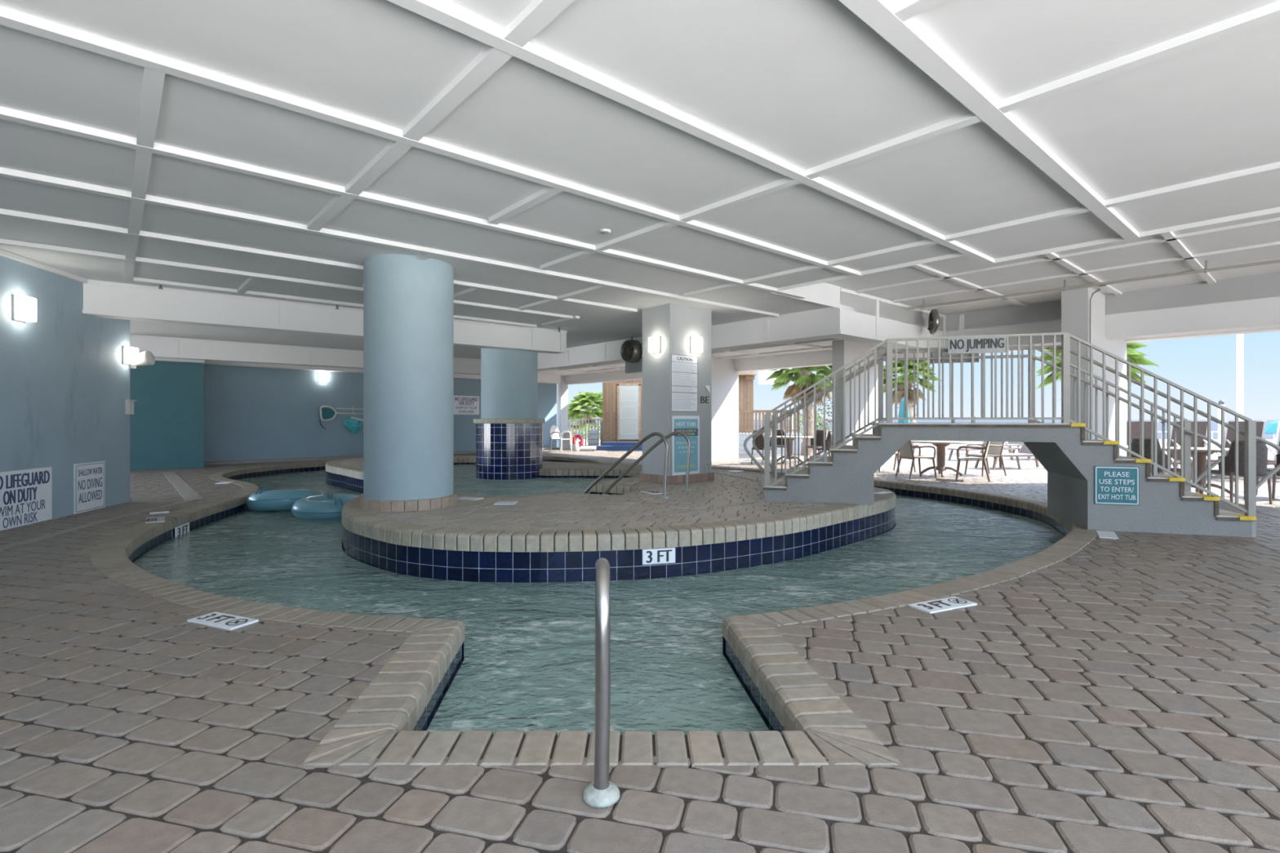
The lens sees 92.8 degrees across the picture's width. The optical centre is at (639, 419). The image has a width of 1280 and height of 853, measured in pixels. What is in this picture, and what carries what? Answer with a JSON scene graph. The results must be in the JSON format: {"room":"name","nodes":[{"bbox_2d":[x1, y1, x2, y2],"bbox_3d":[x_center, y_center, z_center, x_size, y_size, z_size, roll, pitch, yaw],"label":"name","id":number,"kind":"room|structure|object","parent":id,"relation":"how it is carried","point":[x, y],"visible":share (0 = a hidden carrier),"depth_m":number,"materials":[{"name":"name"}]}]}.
{"room":"indoor swimming pool","nodes":[
{"label":"indoor swimming pool","id":0,"kind":"room"},
{"bbox_2d":[0,254,129,531],"bbox_3d":[-6.252,-0.470,3.323,3.005,3.380,11.188,0,0,0],"label":"wall","id":1,"kind":"structure","parent":0,"point":[64,380],"depth_m":7.46,"materials":[{"name":"blue paint"}]},
{"bbox_2d":[12,294,36,322],"bbox_3d":[-6.896,-1.246,6.827,0.156,0.278,0.213,0,0,0],"label":"wall lamp","id":2,"kind":"object","parent":1,"relation":"attached to","point":[24,307],"visible":1,"depth_m":6.76,"materials":[{"name":"grey glass"}]},
{"bbox_2d":[0,466,52,530],"bbox_3d":[-6.946,0.878,6.827,0.247,0.628,0.974,0,0,0],"label":"sign","id":3,"kind":"object","parent":1,"relation":"attached to","point":[25,495],"visible":1,"depth_m":6.89,"materials":[{"name":"white plastic"}]},
{"bbox_2d":[0,248,87,283],"bbox_3d":[-6.087,-1.800,3.363,2.762,0.050,11.129,0,0,0],"label":"trim","id":4,"kind":"structure","parent":1,"relation":"attached to","point":[2,252],"depth_m":7.11,"materials":[{"name":"white paint"}]},
{"bbox_2d":[0,519,115,551],"bbox_3d":[-6.125,1.202,6.375,0.586,0.016,1.903,0,0,0],"label":"trim","id":5,"kind":"structure","parent":1,"relation":"attached to","point":[77,528],"depth_m":6.31,"materials":[{"name":"concrete"}]},
{"bbox_2d":[73,461,105,514],"bbox_3d":[-7.237,0.879,8.018,0.157,0.634,0.607,0,0,0],"label":"sign","id":6,"kind":"object","parent":1,"relation":"attached to","point":[89,478],"visible":1,"depth_m":7.99,"materials":[{"name":"white plastic"}]},
{"bbox_2d":[122,346,138,364],"bbox_3d":[-7.385,-0.930,8.830,0.156,0.247,0.212,0,0,0],"label":"wall lamp","id":7,"kind":"object","parent":1,"relation":"attached to","point":[129,354],"visible":1,"depth_m":8.75,"materials":[{"name":"grey glass"}]},
{"bbox_2d":[129,350,155,368],"bbox_3d":[-7.316,-0.885,8.966,0.288,0.270,0.234,0,0,0],"label":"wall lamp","id":8,"kind":"object","parent":1,"relation":"attached to","point":[146,357],"visible":0.7,"depth_m":8.90,"materials":[{"name":"white glass"}]},
{"bbox_2d":[107,499,198,519],"bbox_3d":[-6.523,1.202,8.230,0.444,0.016,1.857,0,0,0],"label":"trim","id":9,"kind":"structure","parent":1,"relation":"attached to","point":[188,500],"depth_m":8.09,"materials":[{"name":"concrete"}]},
{"bbox_2d":[129,360,203,470],"bbox_3d":[-12.663,-0.470,14.627,3.295,3.380,2.910,0,0,0],"label":"wall","id":10,"kind":"structure","parent":0,"point":[166,422],"depth_m":14.91,"materials":[{"name":"teal paint"}]},
{"bbox_2d":[161,471,203,500],"bbox_3d":[-8.771,1.202,11.581,4.337,0.016,5.010,0,0,0],"label":"trim","id":11,"kind":"structure","parent":10,"relation":"attached to","point":[183,488],"depth_m":10.85,"materials":[{"name":"concrete"}]},
{"bbox_2d":[203,364,556,462],"bbox_3d":[-8.091,-0.470,20.356,9.341,3.380,9.703,0,0,0],"label":"wall","id":12,"kind":"structure","parent":0,"point":[250,413],"depth_m":17.86,"materials":[{"name":"blue paint"}]},
{"bbox_2d":[154,357,560,383],"bbox_3d":[-8.106,-1.635,19.307,9.746,0.420,11.414,0,0,0],"label":"trim","id":13,"kind":"structure","parent":12,"relation":"attached to","point":[542,378],"depth_m":17.93,"materials":[{"name":"white paint"}]},
{"bbox_2d":[203,447,559,465],"bbox_3d":[-7.500,1.170,20.552,8.565,0.080,8.896,0,0,0],"label":"baseboard","id":14,"kind":"structure","parent":12,"relation":"attached to","point":[548,448],"depth_m":17.73,"materials":[{"name":"tile"}]},
{"bbox_2d":[453,395,479,414],"bbox_3d":[-6.271,-0.530,22.013,0.733,0.675,0.762,0,0,0],"label":"sign","id":15,"kind":"object","parent":12,"relation":"attached to","point":[463,405],"visible":1,"depth_m":22.01,"materials":[{"name":"white"}]},
{"bbox_2d":[453,462,634,494],"bbox_3d":[-2.853,1.290,12.094,5.870,0.320,8.174,0,0,0],"label":"tile","id":16,"kind":"structure","parent":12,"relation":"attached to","point":[463,463],"depth_m":12.39,"materials":[{"name":"blue tile"}]},
{"bbox_2d":[453,464,616,497],"bbox_3d":[-2.853,1.180,12.094,5.846,0.001,8.151,0,0,0],"label":"water","id":17,"kind":"object","parent":16,"relation":"in","point":[465,481],"visible":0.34,"depth_m":10.99,"materials":[{"name":"teal liquid"}]},
{"bbox_2d":[89,455,1099,768],"bbox_3d":[-1.978,1.252,11.307,15.740,0.115,18.381,0,0,0],"label":"trim","id":18,"kind":"structure","parent":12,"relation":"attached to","point":[397,700],"depth_m":2.79,"materials":[{"name":"stone"}]},
{"bbox_2d":[128,459,1070,734],"bbox_3d":[-1.978,1.475,11.307,15.254,0.350,17.895,0,0,0],"label":"tile","id":19,"kind":"structure","parent":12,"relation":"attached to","point":[768,717],"depth_m":6.71,"materials":[{"name":"black tile"}]},
{"bbox_2d":[325,471,895,582],"bbox_3d":[-2.010,1.427,11.235,11.202,0.545,11.815,0,0,0],"label":"tile","id":20,"kind":"structure","parent":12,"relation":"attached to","point":[439,564],"depth_m":5.58,"materials":[{"name":"blue tile"}]},
{"bbox_2d":[642,547,675,564],"bbox_3d":[0.170,1.227,5.485,0.300,0.135,0.095,0,0,0],"label":"depth marker","id":21,"kind":"object","parent":20,"relation":"attached to","point":[655,556],"visible":1,"depth_m":5.48,"materials":[{"name":"white tile"}]},
{"bbox_2d":[325,455,896,552],"bbox_3d":[-2.011,1.080,11.235,11.224,0.150,11.839,0,0,0],"label":"trim","id":22,"kind":"structure","parent":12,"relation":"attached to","point":[356,520],"depth_m":5.76,"materials":[{"name":"stone"}]},
{"bbox_3d":[-8.966,-0.282,19.078,0.120,0.274,0.115,0,0,0],"label":"wall hook","id":23,"kind":"object","parent":12,"relation":"attached to","visible":0},
{"bbox_2d":[319,405,363,429],"bbox_3d":[-9.120,-0.070,18.929,1.088,0.724,1.179,0,0,0],"label":"net","id":24,"kind":"object","parent":23,"relation":"hanging from","point":[327,413],"visible":0.94,"depth_m":18.53,"materials":[{"name":"teal fabric"}]},
{"bbox_2d":[343,416,363,434],"bbox_3d":[-8.915,0.172,19.062,0.553,0.549,0.501,0,0,0],"label":"net bag","id":25,"kind":"object","parent":23,"relation":"hanging from","point":[354,424],"visible":0.94,"depth_m":18.97,"materials":[{"name":"teal fabric"}]},
{"bbox_2d":[556,375,568,448],"bbox_3d":[-3.227,-0.460,25.316,0.471,3.360,0.464,0,0,0],"label":"pillar","id":26,"kind":"structure","parent":0,"point":[562,388],"depth_m":25.19,"materials":[{"name":"grey paint"}]},
{"bbox_2d":[337,456,875,532],"bbox_3d":[-2.011,1.020,11.234,10.827,0.025,11.442,0,0,0],"label":"floor","id":27,"kind":"structure","parent":0,"point":[518,516],"depth_m":6.97,"materials":[{"name":"stone"}]},
{"bbox_2d":[360,253,457,511],"bbox_3d":[-2.730,-0.410,7.220,1.070,2.840,1.070,0,0,0],"label":"round column","id":28,"kind":"structure","parent":27,"relation":"on","point":[408,301],"depth_m":6.79,"materials":[{"name":"blue paint"}]},
{"bbox_2d":[582,431,669,498],"bbox_3d":[-0.408,0.788,8.273,1.567,1.263,1.018,0,0,0],"label":"handrail","id":29,"kind":"object","parent":27,"relation":"on","point":[664,495],"visible":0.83,"depth_m":7.92,"materials":[{"name":"metal"}]},
{"bbox_2d":[602,431,691,494],"bbox_3d":[-0.095,0.788,8.876,1.646,1.263,0.533,0,0,0],"label":"handrail","id":30,"kind":"object","parent":27,"relation":"on","point":[686,489],"visible":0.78,"depth_m":8.72,"materials":[{"name":"metal"}]},
{"bbox_2d":[639,302,714,484],"bbox_3d":[0.615,-0.410,10.114,1.251,2.840,1.222,0,0,0],"label":"pillar","id":31,"kind":"structure","parent":27,"relation":"on","point":[675,324],"depth_m":9.86,"materials":[{"name":"paint"}]},
{"bbox_2d":[648,336,660,353],"bbox_3d":[0.232,-1.201,9.742,0.195,0.247,0.201,0,0,0],"label":"wall lamp","id":32,"kind":"object","parent":31,"relation":"attached to","point":[654,343],"visible":1,"depth_m":9.68,"materials":[{"name":"grey glass"}]},
{"bbox_2d":[671,353,697,412],"bbox_3d":[0.714,-0.582,9.752,0.464,0.907,0.406,0,0,0],"label":"notice","id":33,"kind":"object","parent":31,"relation":"attached to","point":[684,368],"visible":1,"depth_m":9.74,"materials":[{"name":"white"}]},
{"bbox_2d":[673,362,696,408],"bbox_3d":[0.717,-0.537,9.745,0.513,0.720,0.001,0,0,-41],"label":"print","id":34,"kind":"object","parent":33,"relation":"attached to","point":[684,373],"depth_m":9.75,"materials":[{"name":"grey"}]},
{"bbox_2d":[671,415,699,475],"bbox_3d":[0.738,0.406,9.771,0.473,0.941,0.413,0,0,0],"label":"poster","id":35,"kind":"object","parent":31,"relation":"on","point":[688,424],"visible":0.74,"depth_m":9.74,"materials":[{"name":"teal paper"}]},
{"bbox_2d":[690,336,702,353],"bbox_3d":[0.912,-1.214,9.864,0.201,0.258,0.195,0,0,0],"label":"wall lamp","id":36,"kind":"object","parent":31,"relation":"attached to","point":[696,343],"visible":1,"depth_m":9.81,"materials":[{"name":"grey glass"}]},
{"bbox_2d":[342,523,896,657],"bbox_3d":[-1.978,1.895,11.307,15.258,0.910,17.899,0,0,0],"label":"floor","id":37,"kind":"structure","parent":0,"point":[895,523],"depth_m":11.20,"materials":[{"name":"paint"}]},
{"bbox_2d":[473,418,545,479],"bbox_3d":[-2.710,1.040,12.660,1.460,2.120,1.460,0,0,0],"label":"column base","id":38,"kind":"object","parent":37,"relation":"on","point":[507,449],"visible":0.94,"depth_m":12.07,"materials":[{"name":"blue tile"}]},
{"bbox_2d":[480,347,537,418],"bbox_3d":[-2.710,-0.790,12.660,1.150,2.080,1.150,0,0,0],"label":"round column","id":39,"kind":"structure","parent":38,"relation":"on","point":[508,378],"depth_m":12.16,"materials":[{"name":"blue paint"}]},
{"bbox_2d":[133,470,1064,734],"bbox_3d":[-1.978,1.420,11.307,15.230,0.001,17.871,0,0,0],"label":"pool water","id":40,"kind":"object","parent":37,"relation":"in","point":[528,664],"visible":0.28,"depth_m":4.86,"materials":[{"name":"teal liquid"}]},
{"bbox_2d":[245,488,321,511],"bbox_3d":[-5.660,1.291,9.750,1.080,0.460,1.068,0,0,0],"label":"tube","id":41,"kind":"object","parent":40,"relation":"in","point":[266,500],"visible":0.7,"depth_m":9.31,"materials":[{"name":"blue plastic"}]},
{"bbox_2d":[291,492,359,519],"bbox_3d":[-4.640,1.305,9.200,1.092,0.340,1.092,0,0,33],"label":"tube","id":42,"kind":"object","parent":40,"relation":"on","point":[325,506],"visible":0.7,"depth_m":8.76,"materials":[{"name":"blue plastic"}]},
{"bbox_2d":[0,0,1279,375],"bbox_3d":[1.420,-1.830,12.312,38.841,0.001,27.825,0,0,0],"label":"ceiling","id":43,"kind":"structure","parent":0,"point":[806,84],"depth_m":3.92,"materials":[{"name":"paint"}]},
{"bbox_2d":[129,334,480,374],"bbox_3d":[-7.636,-1.615,16.130,7.663,0.470,6.746,0,0,0],"label":"beam","id":44,"kind":"structure","parent":43,"relation":"attached to","point":[162,347],"depth_m":14.52,"materials":[{"name":"white paint"}]},
{"bbox_2d":[82,279,567,353],"bbox_3d":[-4.576,-1.615,10.267,6.156,0.470,5.082,0,0,0],"label":"beam","id":45,"kind":"structure","parent":43,"relation":"attached to","point":[102,299],"depth_m":9.12,"materials":[{"name":"white paint"}]},
{"bbox_2d":[0,0,1279,327],"bbox_3d":[-1.918,-1.817,5.076,16.972,0.065,13.434,0,0,0],"label":"ceiling beams","id":46,"kind":"structure","parent":43,"relation":"attached to","point":[11,18],"depth_m":4.19,"materials":[{"name":"paint"}]},
{"bbox_2d":[537,304,853,370],"bbox_3d":[0.202,-1.615,13.504,6.630,0.470,7.525,0,0,0],"label":"beam","id":47,"kind":"structure","parent":43,"relation":"attached to","point":[797,326],"depth_m":11.11,"materials":[{"name":"white paint"}]},
{"bbox_2d":[625,342,642,373],"bbox_3d":[-0.067,-1.360,13.458,0.538,0.620,0.605,0,0,0],"label":"box","id":48,"kind":"object","parent":47,"relation":"hanging from","point":[630,367],"visible":0.21,"depth_m":13.47,"materials":[{"name":"grey paint"}]},
{"bbox_2d":[620,339,642,363],"bbox_3d":[-0.189,-1.504,13.354,0.481,0.500,0.506,0,0,0],"label":"round fan","id":49,"kind":"object","parent":48,"relation":"attached to","point":[633,354],"visible":1,"depth_m":13.26,"materials":[{"name":"black metal"}]},
{"bbox_2d":[554,337,868,373],"bbox_3d":[0.854,-1.817,17.869,11.321,0.065,11.234,0,0,0],"label":"ceiling","id":50,"kind":"structure","parent":43,"relation":"attached to","point":[832,339],"depth_m":16.16,"materials":[{"name":"paint"}]},
{"bbox_2d":[0,449,1279,852],"bbox_3d":[4.995,1.210,12.605,38.245,0.026,23.036,0,0,0],"label":"floor","id":51,"kind":"structure","parent":0,"point":[493,812],"depth_m":2.38,"materials":[{"name":"stone"}]},
{"bbox_2d":[186,611,258,630],"bbox_3d":[-2.483,1.194,3.627,0.422,0.016,0.302,0,0,0],"label":"depth marker","id":52,"kind":"object","parent":51,"relation":"on","point":[217,620],"visible":1,"depth_m":3.61,"materials":[{"name":"white tile"}]},
{"bbox_2d":[549,425,572,452],"bbox_3d":[-3.019,0.701,23.013,0.669,1.004,0.665,0,0,34],"label":"plastic chair","id":53,"kind":"object","parent":51,"relation":"on","point":[554,433],"visible":0.98,"depth_m":23.05,"materials":[{"name":"grey plastic"}]},
{"bbox_2d":[582,558,619,808],"bbox_3d":[-0.137,1.215,2.522,0.146,1.472,1.283,0,0,0],"label":"pool handrail","id":54,"kind":"object","parent":51,"relation":"on","point":[602,793],"visible":1,"depth_m":1.92,"materials":[{"name":"metal"}]},
{"bbox_2d":[751,430,771,465],"bbox_3d":[3.329,0.742,16.490,0.561,0.919,0.567,0,0,-27],"label":"wicker chair","id":55,"kind":"object","parent":51,"relation":"on","point":[759,441],"visible":0.48,"depth_m":16.25,"materials":[{"name":"brown wicker"}]},
{"bbox_2d":[738,432,801,453],"bbox_3d":[4.400,0.840,21.990,2.600,0.720,1.020,0,0,0],"label":"deck","id":56,"kind":"object","parent":51,"relation":"on","point":[742,437],"visible":0.21,"depth_m":21.50,"materials":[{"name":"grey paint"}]},
{"bbox_2d":[738,409,797,433],"bbox_3d":[4.550,0.068,21.600,2.190,0.825,0.090,0,0,0],"label":"deck railing","id":57,"kind":"object","parent":56,"relation":"on","point":[745,411],"visible":0.48,"depth_m":21.57,"materials":[{"name":"brown wood"}]},
{"bbox_2d":[769,435,812,463],"bbox_3d":[4.150,0.829,16.900,1.200,0.738,1.200,0,0,-6],"label":"patio table","id":58,"kind":"object","parent":51,"relation":"on","point":[778,437],"visible":0.62,"depth_m":16.83,"materials":[{"name":"brown plastic"}]},
{"bbox_2d":[789,368,793,432],"bbox_3d":[5.860,-0.600,23.600,0.250,3.600,0.250,0,0,0],"label":"post","id":59,"kind":"object","parent":51,"relation":"on","point":[791,383],"visible":0.04,"depth_m":23.55,"materials":[{"name":"white metal"}]},
{"bbox_2d":[757,369,779,384],"bbox_3d":[5.195,-1.663,23.759,1.194,0.585,0.167,0,0,0],"label":"awning","id":60,"kind":"object","parent":59,"relation":"hanging from","point":[763,375],"visible":0.42,"depth_m":23.80,"materials":[{"name":"white"}]},
{"bbox_2d":[764,364,831,455],"bbox_3d":[5.590,-0.948,20.599,2.989,4.345,3.114,0,0,0],"label":"palm tree","id":61,"kind":"object","parent":51,"relation":"on","point":[802,379],"visible":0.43,"depth_m":20.36,"materials":[{"name":"green plant"}]},
{"bbox_2d":[805,429,827,456],"bbox_3d":[5.120,0.742,17.512,0.561,0.919,0.567,0,0,-32],"label":"wicker chair","id":62,"kind":"object","parent":51,"relation":"on","point":[820,433],"visible":0.52,"depth_m":17.73,"materials":[{"name":"brown wicker"}]},
{"bbox_2d":[816,398,831,431],"bbox_3d":[7.298,0.170,23.612,1.180,2.112,1.224,0,0,0],"label":"shrub","id":63,"kind":"object","parent":51,"relation":"on","point":[820,410],"visible":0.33,"depth_m":23.58,"materials":[{"name":"green plant"}]},
{"bbox_2d":[883,360,942,449],"bbox_3d":[9.465,-0.652,21.814,2.330,3.766,2.307,0,0,0],"label":"palm tree","id":64,"kind":"object","parent":51,"relation":"on","point":[900,363],"visible":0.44,"depth_m":21.43,"materials":[{"name":"green plant"}]},
{"bbox_2d":[895,440,937,479],"bbox_3d":[5.673,0.711,12.613,0.666,0.986,0.571,0,0,-8],"label":"patio chair","id":65,"kind":"object","parent":51,"relation":"on","point":[906,451],"visible":0.68,"depth_m":12.45,"materials":[{"name":"brown plastic"}]},
{"bbox_2d":[911,440,973,476],"bbox_3d":[6.470,0.829,13.100,1.200,0.738,1.200,0,0,-23],"label":"patio table","id":66,"kind":"object","parent":51,"relation":"on","point":[940,446],"visible":0.89,"depth_m":13.02,"materials":[{"name":"beige"}]},
{"bbox_2d":[908,596,977,613],"bbox_3d":[1.958,1.194,3.940,0.457,0.016,0.329,0,0,0],"label":"depth marker","id":67,"kind":"object","parent":51,"relation":"on","point":[953,602],"visible":1,"depth_m":3.92,"materials":[{"name":"white tile"}]},
{"bbox_2d":[955,441,990,481],"bbox_3d":[6.661,0.711,12.127,0.666,0.986,0.571,0,0,29],"label":"patio chair","id":68,"kind":"object","parent":51,"relation":"on","point":[985,447],"visible":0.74,"depth_m":11.99,"materials":[{"name":"brown metal"}]},
{"bbox_2d":[947,441,1015,461],"bbox_3d":[10.200,0.699,18.200,1.950,1.015,0.686,0,0,-17],"label":"sun lounger","id":69,"kind":"object","parent":51,"relation":"on","point":[1009,449],"visible":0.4,"depth_m":18.13,"materials":[{"name":"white plastic"}]},
{"bbox_2d":[964,441,1006,476],"bbox_3d":[7.547,0.711,13.257,0.666,0.986,0.571,0,0,-8],"label":"patio chair","id":70,"kind":"object","parent":51,"relation":"on","point":[995,448],"visible":0.58,"depth_m":13.25,"materials":[{"name":"brown metal"}]},
{"bbox_2d":[974,443,1039,470],"bbox_3d":[9.350,0.699,15.100,1.950,1.015,0.686,0,0,-9],"label":"sun lounger","id":71,"kind":"object","parent":51,"relation":"on","point":[1024,451],"visible":0.33,"depth_m":15.12,"materials":[{"name":"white plastic"}]},
{"bbox_2d":[743,332,1279,537],"bbox_3d":[4.121,0.122,7.503,5.533,2.176,1.285,0,0,17],"label":"footbridge","id":72,"kind":"object","parent":51,"relation":"on","point":[1167,504],"visible":0.98,"depth_m":7.02,"materials":[{"name":"paint"}]},
{"bbox_2d":[929,351,978,363],"bbox_3d":[4.195,-0.850,8.135,0.568,0.178,0.181,0,0,0],"label":"sign","id":73,"kind":"object","parent":72,"relation":"attached to","point":[945,353],"visible":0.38,"depth_m":8.13,"materials":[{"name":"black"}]},
{"bbox_2d":[947,336,1005,354],"bbox_3d":[3.841,-0.850,6.954,0.568,0.178,0.181,0,0,0],"label":"sign","id":74,"kind":"object","parent":72,"relation":"attached to","point":[978,344],"visible":1,"depth_m":6.95,"materials":[{"name":"white plastic"}]},
{"bbox_2d":[1094,466,1139,505],"bbox_3d":[5.127,0.707,6.555,0.390,0.409,0.126,0,0,0],"label":"sign","id":75,"kind":"object","parent":72,"relation":"attached to","point":[1113,485],"visible":1,"depth_m":6.55,"materials":[{"name":"teal plastic"}]},
{"bbox_2d":[1035,342,1159,399],"bbox_3d":[15.913,-1.206,21.468,3.389,4.862,3.626,0,0,0],"label":"palm tree","id":76,"kind":"object","parent":51,"relation":"on","point":[1135,357],"visible":0.08,"depth_m":20.92,"materials":[{"name":"green plant"}]},
{"bbox_2d":[1126,420,1180,475],"bbox_3d":[10.150,0.612,12.900,0.926,1.190,2.242,0,0,-3],"label":"sun lounger","id":77,"kind":"object","parent":51,"relation":"on","point":[1135,424],"visible":0.02,"depth_m":12.45,"materials":[{"name":"brown plastic"}]},
{"bbox_2d":[1130,437,1180,475],"bbox_3d":[8.077,0.742,9.596,0.561,0.919,0.567,0,0,-10],"label":"wicker chair","id":78,"kind":"object","parent":51,"relation":"on","point":[1135,441],"visible":0.38,"depth_m":9.42,"materials":[{"name":"brown wicker"}]},
{"bbox_2d":[1160,447,1235,496],"bbox_3d":[8.950,0.829,9.750,1.200,0.738,1.200,0,0,-6],"label":"patio table","id":79,"kind":"object","parent":51,"relation":"on","point":[1202,451],"visible":0.48,"depth_m":9.67,"materials":[{"name":"brown plastic"}]},
{"bbox_2d":[1165,420,1235,481],"bbox_3d":[11.200,0.612,12.900,0.926,1.190,2.242,0,0,-3],"label":"sun lounger","id":80,"kind":"object","parent":51,"relation":"on","point":[1202,425],"visible":0.11,"depth_m":12.46,"materials":[{"name":"grey plastic"}]},
{"bbox_2d":[1207,439,1272,504],"bbox_3d":[8.796,0.742,8.927,0.567,0.919,0.561,0,0,11],"label":"wicker chair","id":81,"kind":"object","parent":51,"relation":"on","point":[1261,447],"visible":0.56,"depth_m":8.73,"materials":[{"name":"brown wicker"}]},
{"bbox_2d":[1236,333,1243,421],"bbox_3d":[15.755,-1.050,16.000,0.300,4.500,0.300,0,0,0],"label":"pole","id":82,"kind":"object","parent":51,"relation":"on","point":[1239,336],"visible":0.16,"depth_m":15.95,"materials":[{"name":"white metal"}]},
{"bbox_2d":[1206,420,1276,465],"bbox_3d":[12.250,0.612,12.800,0.926,1.190,2.242,0,0,-1],"label":"sun lounger","id":83,"kind":"object","parent":51,"relation":"on","point":[1229,434],"visible":0.16,"depth_m":12.35,"materials":[{"name":"grey plastic"}]},
{"bbox_2d":[1206,420,1279,475],"bbox_3d":[13.300,0.612,12.800,0.926,1.190,2.242,0,0,-4],"label":"sun lounger","id":84,"kind":"object","parent":51,"relation":"on","point":[1277,435],"visible":0.28,"depth_m":12.38,"materials":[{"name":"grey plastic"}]},
{"bbox_2d":[1256,453,1279,499],"bbox_3d":[9.921,0.742,9.341,0.561,0.919,0.567,0,0,23],"label":"wicker chair","id":85,"kind":"object","parent":51,"relation":"on","point":[1268,469],"visible":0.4,"depth_m":9.23,"materials":[{"name":"brown wicker"}]},
{"bbox_2d":[711,356,738,461],"bbox_3d":[2.373,-0.460,18.142,1.230,3.360,1.133,0,0,0],"label":"pillar","id":86,"kind":"structure","parent":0,"point":[725,379],"depth_m":18.05,"materials":[{"name":"grey paint"}]},
{"bbox_2d":[831,339,883,468],"bbox_3d":[5.209,-0.460,14.521,1.564,3.360,1.416,0,0,0],"label":"pillar","id":87,"kind":"structure","parent":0,"point":[843,352],"depth_m":14.06,"materials":[{"name":"grey paint"}]},
{"bbox_2d":[543,441,1273,450],"bbox_3d":[17.500,1.204,28.975,85.000,0.001,10.050,0,0,0],"label":"floor","id":88,"kind":"structure","parent":0,"point":[951,446],"depth_m":28.83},
{"bbox_2d":[568,389,602,441],"bbox_3d":[-2.756,-0.219,32.953,2.872,2.904,2.764,0,0,0],"label":"palm tree","id":89,"kind":"object","parent":88,"relation":"on","point":[585,400],"visible":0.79,"depth_m":32.44,"materials":[{"name":"green plant"}]},
{"bbox_2d":[568,418,602,448],"bbox_3d":[-2.285,0.575,25.600,1.420,1.250,0.090,0,0,0],"label":"fence","id":90,"kind":"object","parent":88,"relation":"on","point":[570,420],"visible":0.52,"depth_m":25.58,"materials":[{"name":"grey plastic"}]},
{"bbox_2d":[587,429,598,448],"bbox_3d":[-1.922,0.800,25.100,0.420,0.785,0.400,0,0,0],"label":"stone planter","id":91,"kind":"object","parent":88,"relation":"on","point":[593,437],"visible":0.88,"depth_m":24.90,"materials":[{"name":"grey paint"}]},
{"bbox_2d":[596,379,642,450],"bbox_3d":[-0.050,-0.355,25.525,3.300,3.130,3.350,0,0,0],"label":"wooden hut","id":92,"kind":"object","parent":88,"relation":"on","point":[622,401],"visible":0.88,"depth_m":24.77,"materials":[{"name":"brown wood"}]},
{"bbox_2d":[738,371,756,432],"bbox_3d":[3.300,-0.400,24.400,2.400,3.200,1.900,0,0,0],"label":"building","id":93,"kind":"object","parent":88,"relation":"on","point":[746,379],"visible":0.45,"depth_m":23.90,"materials":[{"name":"brown wood"}]},
{"bbox_2d":[770,207,1279,331],"bbox_3d":[10.076,-1.962,5.373,16.492,0.355,13.946,0,0,0],"label":"beam","id":94,"kind":"structure","parent":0,"point":[818,291],"depth_m":9.47,"materials":[{"name":"paint"}]},
{"bbox_2d":[825,212,1279,314],"bbox_3d":[10.076,-2.130,5.373,16.492,0.001,13.946,0,0,0],"label":"ceiling","id":95,"kind":"structure","parent":0,"point":[1266,233],"depth_m":8.74,"materials":[{"name":"paint"}]},
{"bbox_2d":[817,287,946,348],"bbox_3d":[4.558,-1.759,11.202,3.266,0.762,2.922,0,0,0],"label":"beam","id":96,"kind":"structure","parent":95,"relation":"attached to","point":[869,329],"depth_m":10.70,"materials":[{"name":"white paint"}]},
{"bbox_2d":[927,309,939,334],"bbox_3d":[5.436,-1.817,11.305,0.188,0.470,0.471,0,0,0],"label":"round fan","id":97,"kind":"object","parent":96,"relation":"attached to","point":[934,319],"visible":1,"depth_m":11.20,"materials":[{"name":"black metal"}]},
{"bbox_2d":[908,259,1279,309],"bbox_3d":[8.155,-2.050,7.558,6.688,0.160,6.806,0,0,0],"label":"pipe","id":98,"kind":"object","parent":95,"relation":"hanging from","point":[1206,269],"visible":1,"depth_m":8.88,"materials":[{"name":"metal"}]},
{"bbox_2d":[945,272,1279,346],"bbox_3d":[11.593,-1.763,6.450,10.822,0.754,12.344,0,0,0],"label":"beam","id":99,"kind":"structure","parent":95,"relation":"attached to","point":[1264,313],"depth_m":9.78,"materials":[{"name":"white paint"}]},
{"bbox_2d":[856,217,1279,310],"bbox_3d":[7.762,-2.118,6.601,10.022,0.045,10.071,0,0,0],"label":"ceiling beams","id":100,"kind":"structure","parent":0,"point":[1273,220],"depth_m":8.39,"materials":[{"name":"paint"}]},
{"bbox_2d":[1061,287,1126,456],"bbox_3d":[7.991,-0.460,10.673,2.248,3.360,2.023,0,0,0],"label":"pillar","id":101,"kind":"structure","parent":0,"point":[1075,304],"depth_m":9.91,"materials":[{"name":"grey paint"}]},
{"bbox_3d":[-0.580,-2.330,13.200,42.841,0.340,29.600,0,0,0],"label":"roof","id":102,"kind":"structure","parent":0,"visible":0},
{"bbox_2d":[564,327,1279,385],"bbox_3d":[7.700,-1.810,13.001,24.885,0.700,28.515,0,0,0],"label":"beam","id":103,"kind":"structure","parent":102,"relation":"attached to","point":[822,357],"depth_m":16.96,"materials":[{"name":"white paint"}]},
{"label":"outside","id":104,"kind":"structure","parent":0,"visible":0},
{"bbox_2d":[568,419,1275,439],"bbox_3d":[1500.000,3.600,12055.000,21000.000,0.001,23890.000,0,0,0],"label":"sea","id":105,"kind":"structure","parent":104,"point":[1214,425],"depth_m":848.62,"materials":[{"name":"blue liquid"}]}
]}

